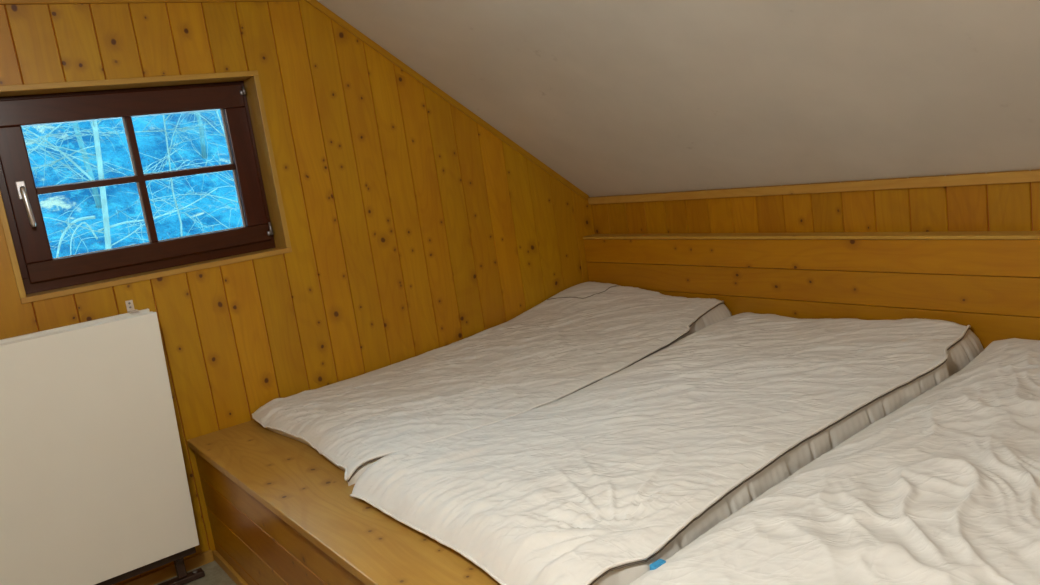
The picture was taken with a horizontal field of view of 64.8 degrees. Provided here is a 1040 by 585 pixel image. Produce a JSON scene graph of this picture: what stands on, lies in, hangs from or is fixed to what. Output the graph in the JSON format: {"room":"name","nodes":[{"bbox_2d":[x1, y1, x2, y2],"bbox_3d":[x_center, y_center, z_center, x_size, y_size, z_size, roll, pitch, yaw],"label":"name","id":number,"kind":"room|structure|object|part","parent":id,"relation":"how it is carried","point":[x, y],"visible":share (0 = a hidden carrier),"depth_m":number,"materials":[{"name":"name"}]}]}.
{"room":"attic bedroom","nodes":[
{"label":"attic bedroom","id":0,"kind":"room"},
{"bbox_2d":[154,560,236,584],"bbox_3d":[0.208,1.194,1.331,4.700,0.120,5.050,-15,12,-35],"label":"floor","id":1,"kind":"structure","parent":0,"point":[214,574],"depth_m":2.99,"materials":[{"name":"beige"}]},
{"bbox_2d":[0,300,204,584],"bbox_3d":[-1.565,0.622,2.646,0.914,1.048,0.120,-15,12,-35],"label":"radiator","id":2,"kind":"object","parent":1,"relation":"on","point":[94,488],"visible":1,"depth_m":2.68,"materials":[{"name":"white metal"}]},
{"bbox_3d":[-1.490,1.007,2.715,0.808,0.024,0.022,-15,12,-35],"label":"rail","id":3,"kind":"part","parent":2,"relation":"part of","materials":[{"name":"brown metal"}]},
{"bbox_3d":[-1.266,0.750,2.923,0.030,0.572,0.028,-15,12,-35],"label":"leg","id":4,"kind":"part","parent":2,"relation":"part of","materials":[{"name":"brown metal"}]},
{"bbox_2d":[187,420,500,584],"bbox_3d":[0.978,0.695,1.778,2.028,0.486,4.676,-15,12,-35],"label":"platform","id":5,"kind":"object","parent":1,"relation":"on","point":[279,511],"visible":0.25,"depth_m":2.37,"materials":[{"name":"brown wood"}]},
{"bbox_3d":[0.197,0.917,1.221,0.025,0.460,4.676,-15,12,-35],"label":"panel","id":6,"kind":"part","parent":5,"relation":"part of","materials":[{"name":"brown wood"}]},
{"bbox_2d":[252,282,731,485],"bbox_3d":[-0.028,0.251,3.193,1.828,0.190,1.142,-15,12,-35],"label":"mattress","id":7,"kind":"object","parent":5,"relation":"on","point":[586,333],"visible":0.93,"depth_m":3.01,"materials":[{"name":"white fabric"}]},
{"bbox_2d":[350,312,983,584],"bbox_3d":[0.514,0.331,2.414,1.883,0.140,1.138,-15,12,-35],"label":"mattress","id":8,"kind":"object","parent":5,"relation":"on","point":[604,482],"visible":0.98,"depth_m":2.09,"materials":[{"name":"white fabric"}]},
{"bbox_2d":[629,338,1039,584],"bbox_3d":[1.064,0.372,1.671,1.832,0.154,0.987,-15,12,-35],"label":"mattress","id":9,"kind":"object","parent":5,"relation":"on","point":[943,488],"visible":1,"depth_m":1.57,"materials":[{"name":"white fabric"}]},
{"bbox_2d":[0,0,594,584],"bbox_3d":[-1.367,-0.114,3.051,4.500,2.300,0.220,-15,12,-35],"label":"wall","id":10,"kind":"structure","parent":0,"point":[414,229],"depth_m":3.31,"materials":[{"name":"brown wood"}]},
{"bbox_2d":[0,71,291,303],"bbox_3d":[-1.386,-0.410,3.001,0.940,0.704,0.208,-15,12,-35],"label":"window","id":11,"kind":"structure","parent":10,"relation":"in","point":[238,97],"depth_m":2.99,"materials":[{"name":"brown wood"}]},
{"bbox_3d":[-1.692,-0.348,2.781,0.028,0.062,0.008,-15,12,-35],"label":"handle","id":12,"kind":"part","parent":11,"relation":"part of","materials":[{"name":"silver metal"}]},
{"bbox_3d":[-1.666,-0.290,2.769,0.023,0.140,0.052,-15,12,-35],"label":"lever","id":13,"kind":"part","parent":11,"relation":"part of","materials":[{"name":"silver metal"}]},
{"bbox_2d":[0,0,300,4],"bbox_3d":[-2.042,-0.852,2.365,2.961,0.049,0.013,-15,12,-35],"label":"trim","id":14,"kind":"structure","parent":10,"relation":"attached to","point":[2,2],"depth_m":2.81,"materials":[{"name":"brown wood"}]},
{"bbox_2d":[120,549,213,584],"bbox_3d":[-2.051,1.235,2.496,2.210,0.045,0.014,-15,12,-35],"label":"baseboard","id":15,"kind":"structure","parent":10,"relation":"attached to","point":[165,573],"depth_m":3.03,"materials":[{"name":"brown wood"}]},
{"bbox_2d":[305,0,588,199],"bbox_3d":[-0.265,-0.828,3.665,1.355,1.029,0.013,-15,12,-35],"label":"trim","id":16,"kind":"structure","parent":10,"relation":"attached to","point":[314,3],"depth_m":3.59,"materials":[{"name":"brown wood"}]},
{"bbox_2d":[317,0,1039,196],"bbox_3d":[-0.046,-0.435,1.007,4.620,1.372,5.000,-15,12,-35],"label":"ceiling","id":17,"kind":"structure","parent":0,"point":[614,97],"depth_m":2.71,"materials":[{"name":"white paint"}]},
{"bbox_2d":[590,169,1039,233],"bbox_3d":[1.857,0.098,2.433,0.200,1.184,5.000,-15,12,-35],"label":"wall","id":18,"kind":"structure","parent":0,"point":[1007,206],"depth_m":3.04,"materials":[{"name":"brown wood"}]},
{"bbox_2d":[583,231,1039,348],"bbox_3d":[1.754,0.034,2.301,0.083,0.409,4.677,-15,12,-35],"label":"headboard","id":19,"kind":"object","parent":18,"relation":"attached to","point":[988,282],"visible":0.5,"depth_m":2.97,"materials":[{"name":"brown wood"}]},
{"bbox_2d":[588,170,1039,204],"bbox_3d":[1.734,-0.338,2.252,0.014,0.034,4.700,-15,12,-35],"label":"trim","id":20,"kind":"structure","parent":18,"relation":"attached to","point":[1019,176],"depth_m":3.00,"materials":[{"name":"brown wood"}]},
{"label":"outside","id":21,"kind":"structure","parent":0,"visible":0},
{"bbox_3d":[-1.628,0.569,6.403,17.000,1.180,5.400,-15,12,-35],"label":"meadow","id":22,"kind":"object","parent":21,"visible":0},
{"bbox_2d":[22,112,220,257],"bbox_3d":[-3.347,-1.543,6.444,2.653,5.329,1.859,-7,10,6],"label":"bare tree","id":23,"kind":"object","parent":22,"relation":"on","point":[94,125],"visible":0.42,"depth_m":6.40,"materials":[{"name":"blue plant"}]},
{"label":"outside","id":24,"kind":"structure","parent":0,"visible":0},
{"bbox_2d":[22,110,242,257],"bbox_3d":[-4.586,-3.654,11.616,26.000,9.408,17.000,-15,12,-35],"label":"slope","id":25,"kind":"structure","parent":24,"point":[53,205],"depth_m":9.48,"materials":[{"name":"blue snow"}]},
{"bbox_2d":[73,122,101,208],"bbox_3d":[-5.336,-4.103,8.148,3.667,6.707,3.353,-14,11,-31],"label":"bare tree","id":26,"kind":"object","parent":25,"relation":"on","point":[81,144],"visible":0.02,"depth_m":8.84,"materials":[{"name":"plant"}]},
{"bbox_2d":[25,112,221,236],"bbox_3d":[-3.792,-2.243,7.645,3.371,4.616,2.744,-8,10,2],"label":"bare tree","id":27,"kind":"object","parent":25,"relation":"on","point":[164,119],"visible":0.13,"depth_m":7.79,"materials":[{"name":"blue plant"}]},
{"bbox_2d":[74,110,242,240],"bbox_3d":[-2.808,-1.681,7.349,2.602,4.115,3.457,-1,12,38],"label":"bare tree","id":28,"kind":"object","parent":25,"relation":"on","point":[206,162],"visible":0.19,"depth_m":7.46,"materials":[{"name":"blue plant"}]},
{"bbox_2d":[195,112,206,158],"bbox_3d":[-4.185,-4.335,9.618,2.765,5.546,4.011,-4,11,24],"label":"bare tree","id":29,"kind":"object","parent":25,"relation":"on","point":[202,139],"visible":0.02,"depth_m":10.18,"materials":[{"name":"plant"}]}
]}

